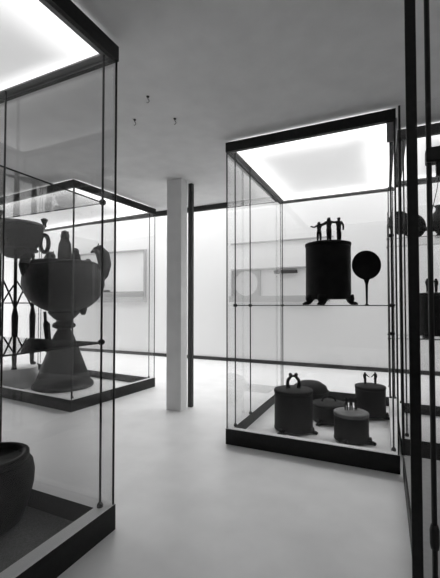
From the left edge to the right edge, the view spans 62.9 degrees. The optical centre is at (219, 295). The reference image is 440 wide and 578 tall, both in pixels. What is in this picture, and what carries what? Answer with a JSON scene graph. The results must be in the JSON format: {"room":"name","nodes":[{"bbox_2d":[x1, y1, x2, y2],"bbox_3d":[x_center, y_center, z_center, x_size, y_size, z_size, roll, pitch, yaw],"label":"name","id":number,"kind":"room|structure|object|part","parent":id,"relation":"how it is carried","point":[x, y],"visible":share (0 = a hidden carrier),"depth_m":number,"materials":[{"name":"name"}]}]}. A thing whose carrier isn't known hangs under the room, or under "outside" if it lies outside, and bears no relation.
{"room":"museum","nodes":[
{"label":"museum","id":0,"kind":"room"},
{"bbox_2d":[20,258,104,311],"bbox_3d":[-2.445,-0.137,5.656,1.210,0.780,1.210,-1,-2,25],"label":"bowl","id":1,"kind":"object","parent":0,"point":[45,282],"depth_m":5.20,"materials":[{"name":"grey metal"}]},
{"bbox_2d":[0,0,439,211],"bbox_3d":[-4.016,-1.532,3.761,15.600,0.120,6.620,-1,-2,25],"label":"ceiling","id":2,"kind":"structure","parent":0,"point":[226,71],"depth_m":2.61,"materials":[{"name":"paint"}]},
{"bbox_2d":[92,180,439,224],"bbox_3d":[-2.628,-1.415,6.791,15.600,0.195,0.050,-1,-2,25],"label":"trim","id":3,"kind":"structure","parent":2,"relation":"attached to","point":[265,200],"depth_m":5.53,"materials":[{"name":"grey metal"}]},
{"bbox_2d":[1,351,439,577],"bbox_3d":[-3.454,1.479,4.910,15.600,0.100,9.320,-1,-2,25],"label":"floor","id":4,"kind":"structure","parent":0,"point":[190,503],"depth_m":2.62,"materials":[{"name":"concrete"}]},
{"bbox_2d":[0,0,118,577],"bbox_3d":[-1.594,-0.069,2.150,1.814,2.850,0.778,-1,-2,25],"label":"display case","id":5,"kind":"object","parent":4,"relation":"on","point":[44,43],"visible":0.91,"depth_m":2.06,"materials":[{"name":"clear glass"}]},
{"bbox_3d":[-1.483,-0.118,2.459,0.034,2.675,0.033,-1,-2,25],"label":"rod","id":6,"kind":"part","parent":5,"relation":"part of","materials":[{"name":"grey metal"}]},
{"bbox_2d":[0,442,34,534],"bbox_3d":[-1.331,1.119,2.060,0.484,0.410,0.484,-1,-2,25],"label":"cauldron","id":7,"kind":"object","parent":5,"relation":"on","point":[17,466],"visible":1,"depth_m":2.00,"materials":[{"name":"grey metal"}]},
{"bbox_3d":[-1.594,1.340,2.113,1.644,0.028,0.608,-1,-2,25],"label":"floor panel","id":8,"kind":"part","parent":5,"relation":"part of","materials":[{"name":"fabric"}]},
{"bbox_3d":[-1.594,-1.439,2.186,1.752,0.018,0.716,-1,-2,25],"label":"light panel","id":9,"kind":"part","parent":5,"relation":"part of","materials":[{"name":"white plastic"}]},
{"bbox_2d":[0,336,99,356],"bbox_3d":[-1.586,0.275,2.139,1.690,0.008,0.660,-1,-2,25],"label":"shelf","id":10,"kind":"object","parent":5,"relation":"attached to","point":[9,346],"depth_m":1.96,"materials":[{"name":"clear glass"}]},
{"bbox_2d":[0,165,100,218],"bbox_3d":[-1.586,-0.540,2.160,1.690,0.008,0.660,-1,-2,25],"label":"shelf","id":11,"kind":"object","parent":5,"relation":"attached to","point":[99,201],"depth_m":2.03,"materials":[{"name":"clear glass"}]},
{"bbox_3d":[-1.594,-1.448,2.186,1.814,0.090,0.778,-1,-2,25],"label":"header frame","id":12,"kind":"part","parent":5,"relation":"part of","materials":[{"name":"black metal"}]},
{"bbox_3d":[-0.687,-0.128,2.095,0.034,2.675,0.033,-1,-2,25],"label":"rod","id":13,"kind":"part","parent":5,"relation":"part of","materials":[{"name":"grey metal"}]},
{"bbox_2d":[0,179,155,411],"bbox_3d":[-2.687,0.027,5.792,2.900,2.850,1.580,-1,-2,29],"label":"display case","id":14,"kind":"object","parent":4,"relation":"on","point":[50,197],"visible":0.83,"depth_m":5.29,"materials":[{"name":"clear glass"}]},
{"bbox_2d":[2,363,37,388],"bbox_3d":[-3.225,1.268,5.657,0.650,0.300,0.650,-1,-2,25],"label":"pedestal","id":15,"kind":"object","parent":14,"relation":"on","point":[25,375],"visible":0.75,"depth_m":5.45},
{"bbox_2d":[0,246,38,369],"bbox_3d":[-3.222,0.199,5.697,0.629,1.885,0.646,-1,-2,25],"label":"tripod","id":16,"kind":"object","parent":15,"relation":"on","point":[32,316],"visible":0.66,"depth_m":5.48,"materials":[{"name":"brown metal"}]},
{"bbox_2d":[0,210,50,258],"bbox_3d":[-3.244,-0.922,5.714,0.851,0.680,0.834,-1,-2,25],"label":"basin","id":17,"kind":"object","parent":16,"relation":"on","point":[18,232],"visible":0.8,"depth_m":5.49,"materials":[{"name":"grey metal"}]},
{"bbox_3d":[-3.251,-0.862,5.351,0.186,0.346,0.068,1,-2,-29],"label":"ring handle","id":18,"kind":"part","parent":17,"relation":"part of","materials":[{"name":"grey metal"}]},
{"bbox_3d":[-3.225,-0.847,5.713,0.760,0.530,0.760,-1,-2,25],"label":"bowl","id":19,"kind":"part","parent":17,"relation":"part of","materials":[{"name":"grey metal"}]},
{"bbox_3d":[-2.860,-0.848,5.865,0.186,0.346,0.068,1,-2,-29],"label":"ring handle","id":20,"kind":"part","parent":17,"relation":"part of","materials":[{"name":"grey metal"}]},
{"bbox_3d":[-3.541,0.002,7.035,0.034,2.675,0.033,-1,-2,29],"label":"rod","id":21,"kind":"part","parent":14,"relation":"part of","materials":[{"name":"grey metal"}]},
{"bbox_2d":[31,311,93,392],"bbox_3d":[-2.445,0.832,5.631,0.900,1.172,0.900,-1,-2,25],"label":"stand","id":22,"kind":"object","parent":14,"relation":"on","point":[54,374],"visible":0.86,"depth_m":5.41,"materials":[{"name":"black metal"}]},
{"bbox_2d":[18,230,110,314],"bbox_3d":[-2.470,-0.325,5.668,1.262,1.265,1.219,-1,-2,25],"label":"cauldron","id":23,"kind":"object","parent":22,"relation":"on","point":[46,282],"visible":0.94,"depth_m":5.23,"materials":[{"name":"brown metal"}]},
{"bbox_3d":[-1.831,-0.065,4.493,0.034,2.675,0.033,-1,-2,29],"label":"rod","id":24,"kind":"part","parent":14,"relation":"part of","materials":[{"name":"grey metal"}]},
{"bbox_3d":[-2.687,-1.344,5.828,2.838,0.018,1.518,-1,-2,29],"label":"light panel","id":25,"kind":"part","parent":14,"relation":"part of","materials":[{"name":"white plastic"}]},
{"bbox_3d":[-2.687,-1.353,5.828,2.900,0.090,1.580,-1,-2,29],"label":"header frame","id":26,"kind":"part","parent":14,"relation":"part of","materials":[{"name":"black metal"}]},
{"bbox_3d":[-2.687,1.435,5.755,2.780,0.028,1.460,-1,-2,29],"label":"floor panel","id":27,"kind":"part","parent":14,"relation":"part of","materials":[{"name":"white"}]},
{"bbox_3d":[-1.131,-0.032,5.751,0.034,2.675,0.033,-1,-2,29],"label":"rod","id":28,"kind":"part","parent":14,"relation":"part of","materials":[{"name":"grey metal"}]},
{"bbox_2d":[166,178,186,411],"bbox_3d":[-0.543,-0.016,4.534,0.210,2.870,0.150,-1,-2,25],"label":"column","id":29,"kind":"structure","parent":4,"relation":"on","point":[176,349],"depth_m":4.47,"materials":[{"name":"paint"}]},
{"bbox_2d":[188,183,193,406],"bbox_3d":[-0.376,-0.014,4.639,0.055,2.870,0.060,-1,-2,25],"label":"post","id":30,"kind":"object","parent":4,"relation":"on","point":[190,186],"visible":1,"depth_m":4.62,"materials":[{"name":"grey metal"}]},
{"bbox_2d":[226,108,399,474],"bbox_3d":[1.131,-0.021,3.991,1.472,2.850,1.965,-1,-2,25],"label":"display case","id":31,"kind":"object","parent":4,"relation":"on","point":[356,155],"visible":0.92,"depth_m":3.46,"materials":[{"name":"clear glass"}]},
{"bbox_3d":[0.147,-0.092,3.472,0.034,2.675,0.033,-1,-2,25],"label":"rod","id":32,"kind":"part","parent":31,"relation":"part of","materials":[{"name":"grey metal"}]},
{"bbox_3d":[0.324,-0.082,3.858,0.034,2.675,0.033,-1,-2,25],"label":"rod","id":33,"kind":"part","parent":31,"relation":"part of","materials":[{"name":"grey metal"}]},
{"bbox_3d":[0.882,-0.050,5.076,0.034,2.675,0.033,-1,-2,25],"label":"rod","id":34,"kind":"part","parent":31,"relation":"part of","materials":[{"name":"grey metal"}]},
{"bbox_2d":[274,373,317,434],"bbox_3d":[0.736,1.088,3.701,0.413,0.595,0.446,0,-2,-9],"label":"container","id":35,"kind":"object","parent":31,"relation":"on","point":[293,403],"visible":0.97,"depth_m":3.52,"materials":[{"name":"grey metal"}]},
{"bbox_3d":[0.746,0.868,3.675,0.160,0.156,0.051,0,-2,0],"label":"handle","id":36,"kind":"part","parent":35,"relation":"part of","materials":[{"name":"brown metal"}]},
{"bbox_3d":[0.750,0.963,3.680,0.394,0.046,0.394,-1,-2,25],"label":"lid","id":37,"kind":"part","parent":35,"relation":"part of","materials":[{"name":"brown metal"}]},
{"bbox_3d":[1.127,-1.400,4.029,1.462,0.090,1.965,-1,-2,25],"label":"header frame","id":38,"kind":"part","parent":31,"relation":"part of","materials":[{"name":"black metal"}]},
{"bbox_2d":[294,380,329,399],"bbox_3d":[1.085,1.203,4.334,0.452,0.362,0.452,-1,-2,25],"label":"basin","id":39,"kind":"object","parent":31,"relation":"on","point":[320,390],"visible":0.44,"depth_m":4.20,"materials":[{"name":"grey metal"}]},
{"bbox_2d":[237,305,388,305],"bbox_3d":[1.136,0.108,3.988,1.364,0.008,1.780,-1,-2,25],"label":"shelf","id":40,"kind":"object","parent":31,"relation":"attached to","point":[237,305],"depth_m":3.16,"materials":[{"name":"clear glass"}]},
{"bbox_3d":[1.127,-1.391,4.029,1.400,0.018,1.903,-1,-2,25],"label":"light panel","id":41,"kind":"part","parent":31,"relation":"part of","materials":[{"name":"white plastic"}]},
{"bbox_3d":[1.127,1.388,3.956,1.342,0.028,1.845,-1,-2,25],"label":"floor panel","id":42,"kind":"part","parent":31,"relation":"part of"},
{"bbox_2d":[313,395,344,425],"bbox_3d":[1.172,1.240,3.959,0.384,0.305,0.407,0,-2,-10],"label":"container","id":43,"kind":"object","parent":31,"relation":"on","point":[323,408],"visible":0.71,"depth_m":3.82,"materials":[{"name":"grey metal"}]},
{"bbox_3d":[1.188,1.122,3.937,0.167,0.070,0.018,0,-2,0],"label":"handle","id":44,"kind":"part","parent":43,"relation":"part of","materials":[{"name":"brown metal"}]},
{"bbox_3d":[1.188,1.174,3.936,0.354,0.046,0.354,-1,-2,25],"label":"lid","id":45,"kind":"part","parent":43,"relation":"part of","materials":[{"name":"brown metal"}]},
{"bbox_2d":[303,217,357,304],"bbox_3d":[1.027,-0.331,3.426,0.471,0.843,0.459,1,-2,-37],"label":"container","id":46,"kind":"object","parent":31,"relation":"on","point":[328,262],"visible":1,"depth_m":3.28,"materials":[{"name":"black metal"}]},
{"bbox_3d":[1.035,-0.492,3.456,0.428,0.046,0.428,-1,-2,25],"label":"lid","id":47,"kind":"part","parent":46,"relation":"part of","materials":[{"name":"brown metal"}]},
{"bbox_2d":[333,396,375,445],"bbox_3d":[1.223,1.164,3.410,0.362,0.428,0.377,0,-2,-7],"label":"container","id":48,"kind":"object","parent":31,"relation":"on","point":[351,424],"visible":0.96,"depth_m":3.26,"materials":[{"name":"grey metal"}]},
{"bbox_3d":[1.232,1.098,3.384,0.319,0.046,0.319,-1,-2,25],"label":"lid","id":49,"kind":"part","parent":48,"relation":"part of","materials":[{"name":"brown metal"}]},
{"bbox_2d":[352,250,380,304],"bbox_3d":[1.346,-0.164,3.305,0.252,0.502,0.114,-1,-2,21],"label":"mirror","id":50,"kind":"object","parent":31,"relation":"on","point":[366,265],"visible":1,"depth_m":3.30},
{"bbox_3d":[1.346,-0.038,3.301,0.112,0.248,0.112,-1,-2,25],"label":"handle","id":51,"kind":"part","parent":50,"relation":"part of","materials":[{"name":"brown metal"}]},
{"bbox_2d":[355,372,389,419],"bbox_3d":[1.697,1.131,4.121,0.371,0.517,0.389,0,-2,-8],"label":"container","id":52,"kind":"object","parent":31,"relation":"on","point":[371,397],"visible":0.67,"depth_m":3.96,"materials":[{"name":"grey metal"}]},
{"bbox_3d":[1.709,1.031,4.097,0.333,0.046,0.333,-1,-2,25],"label":"lid","id":53,"kind":"part","parent":52,"relation":"part of","materials":[{"name":"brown metal"}]},
{"bbox_3d":[2.120,-0.065,4.510,0.034,2.675,0.033,-1,-2,25],"label":"rod","id":54,"kind":"part","parent":31,"relation":"part of","materials":[{"name":"grey metal"}]},
{"bbox_3d":[1.379,-0.107,2.892,0.034,2.675,0.033,-1,-2,25],"label":"rod","id":55,"kind":"part","parent":31,"relation":"part of","materials":[{"name":"grey metal"}]},
{"bbox_3d":[1.778,-0.066,3.696,0.006,2.635,1.929,-1,-2,25],"label":"glass pane","id":56,"kind":"part","parent":31,"relation":"part of","materials":[{"name":"clear glass"}]},
{"bbox_2d":[386,212,439,395],"bbox_3d":[3.182,0.133,5.086,1.490,2.600,0.839,-1,-2,25],"label":"shelf unit","id":57,"kind":"object","parent":4,"relation":"on","point":[421,337],"visible":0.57,"depth_m":5.05,"materials":[{"name":"grey metal"}]},
{"bbox_3d":[2.689,0.151,5.751,0.034,2.600,0.033,-1,-2,25],"label":"rod","id":58,"kind":"part","parent":57,"relation":"part of","materials":[{"name":"grey metal"}]},
{"bbox_3d":[2.356,0.132,5.024,0.034,2.600,0.033,-1,-2,25],"label":"rod","id":59,"kind":"part","parent":57,"relation":"part of","materials":[{"name":"grey metal"}]},
{"bbox_2d":[389,211,406,234],"bbox_3d":[2.551,-0.998,5.107,0.322,0.403,0.115,0,-2,17],"label":"mirror","id":60,"kind":"object","parent":57,"relation":"on","point":[396,211],"visible":0.18,"depth_m":5.10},
{"bbox_3d":[3.182,0.597,5.074,1.450,0.008,0.800,-1,-2,25],"label":"shelf","id":61,"kind":"part","parent":57,"relation":"part of","materials":[{"name":"clear glass"}]},
{"bbox_2d":[405,215,425,235],"bbox_3d":[2.764,-0.983,5.141,0.343,0.374,0.115,0,-2,16],"label":"mirror","id":62,"kind":"object","parent":57,"relation":"on","point":[422,223],"visible":0.26,"depth_m":5.14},
{"bbox_2d":[420,278,439,338],"bbox_3d":[2.990,0.181,5.136,0.420,0.850,0.456,0,-2,-8],"label":"container","id":63,"kind":"object","parent":57,"relation":"on","point":[424,329],"visible":0.74,"depth_m":4.98,"materials":[{"name":"black metal"}]},
{"bbox_3d":[3.002,-0.023,5.117,0.404,0.046,0.404,-1,-2,25],"label":"lid","id":64,"kind":"part","parent":63,"relation":"part of","materials":[{"name":"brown metal"}]},
{"bbox_2d":[421,205,439,237],"bbox_3d":[2.987,-1.030,4.985,0.345,0.461,0.250,-1,-2,25],"label":"jug","id":65,"kind":"object","parent":57,"relation":"on","point":[436,215],"visible":0.73,"depth_m":4.92,"materials":[{"name":"black metal"}]},
{"bbox_2d":[396,122,439,460],"bbox_3d":[2.525,-0.035,3.454,1.482,2.850,1.340,-1,-2,25],"label":"display case","id":66,"kind":"object","parent":4,"relation":"on","point":[435,128],"visible":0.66,"depth_m":3.32,"materials":[{"name":"clear glass"}]},
{"bbox_3d":[2.140,-0.070,4.281,0.034,2.675,0.033,-1,-2,25],"label":"rod","id":67,"kind":"part","parent":66,"relation":"part of","materials":[{"name":"grey metal"}]},
{"bbox_3d":[1.649,-0.099,3.208,0.034,2.675,0.033,-1,-2,25],"label":"rod","id":68,"kind":"part","parent":66,"relation":"part of","materials":[{"name":"grey metal"}]},
{"bbox_3d":[2.525,-1.414,3.490,1.482,0.090,1.340,-1,-2,25],"label":"header frame","id":69,"kind":"part","parent":66,"relation":"part of","materials":[{"name":"grey paint"}]},
{"bbox_3d":[2.525,-1.405,3.490,1.420,0.018,1.278,-1,-2,25],"label":"light panel","id":70,"kind":"part","parent":66,"relation":"part of","materials":[{"name":"white plastic"}]},
{"bbox_3d":[2.525,1.374,3.417,1.362,0.028,1.220,-1,-2,25],"label":"floor panel","id":71,"kind":"part","parent":66,"relation":"part of","materials":[{"name":"clear glass"}]},
{"bbox_2d":[398,0,439,577],"bbox_3d":[1.708,-0.087,1.828,1.413,2.870,1.462,-1,-2,25],"label":"display case","id":72,"kind":"object","parent":4,"relation":"on","point":[421,476],"visible":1,"depth_m":1.46,"materials":[{"name":"black metal"}]},
{"bbox_3d":[0.784,-0.097,1.458,0.040,2.870,0.019,-1,-2,25],"label":"corner post","id":73,"kind":"part","parent":72,"relation":"part of","materials":[{"name":"black metal"}]},
{"bbox_3d":[1.724,1.194,1.798,1.368,0.018,1.416,-1,-2,25],"label":"floor panel","id":74,"kind":"part","parent":72,"relation":"part of","materials":[{"name":"clear glass"}]},
{"bbox_3d":[0.864,-0.178,1.479,0.020,2.707,0.020,-1,-2,25],"label":"rod","id":75,"kind":"part","parent":72,"relation":"part of","materials":[{"name":"grey metal"}]},
{"bbox_2d":[1,182,439,371],"bbox_3d":[-1.494,-0.908,9.256,15.600,4.900,0.100,-1,-2,25],"label":"wall","id":76,"kind":"structure","parent":0,"point":[335,335],"depth_m":8.12,"materials":[{"name":"white paint"}]},
{"bbox_2d":[80,249,146,301],"bbox_3d":[-3.066,-0.503,9.822,2.500,1.380,0.159,-1,-2,25],"label":"wall display","id":77,"kind":"object","parent":76,"relation":"attached to","point":[144,298],"visible":0.51,"depth_m":9.39,"materials":[{"name":"grey"}]},
{"bbox_2d":[103,291,142,292],"bbox_3d":[-3.059,-0.086,9.815,2.370,0.025,0.130,-1,-2,25],"label":"shelf","id":78,"kind":"object","parent":77,"relation":"attached to","point":[103,291],"depth_m":9.51,"materials":[{"name":"grey"}]},
{"bbox_2d":[79,348,439,375],"bbox_3d":[-1.520,1.501,9.136,15.600,0.078,0.025,-1,-2,25],"label":"baseboard","id":79,"kind":"structure","parent":76,"relation":"attached to","point":[376,369],"depth_m":7.87,"materials":[{"name":"grey"}]},
{"bbox_2d":[229,266,329,301],"bbox_3d":[1.239,-0.240,7.844,2.210,0.750,0.159,-1,-2,25],"label":"wall display","id":80,"kind":"object","parent":76,"relation":"attached to","point":[256,296],"visible":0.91,"depth_m":7.98,"materials":[{"name":"grey"}]},
{"bbox_3d":[1.254,-0.254,7.876,2.170,0.720,0.089,-1,-2,25],"label":"frame","id":81,"kind":"part","parent":80,"relation":"part of","materials":[{"name":"grey"}]},
{"bbox_2d":[231,236,333,244],"bbox_3d":[1.298,-1.208,7.914,2.300,0.030,0.029,-1,-2,25],"label":"rail","id":82,"kind":"object","parent":76,"relation":"attached to","point":[322,236],"visible":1,"depth_m":7.90,"materials":[{"name":"grey metal"}]}
]}

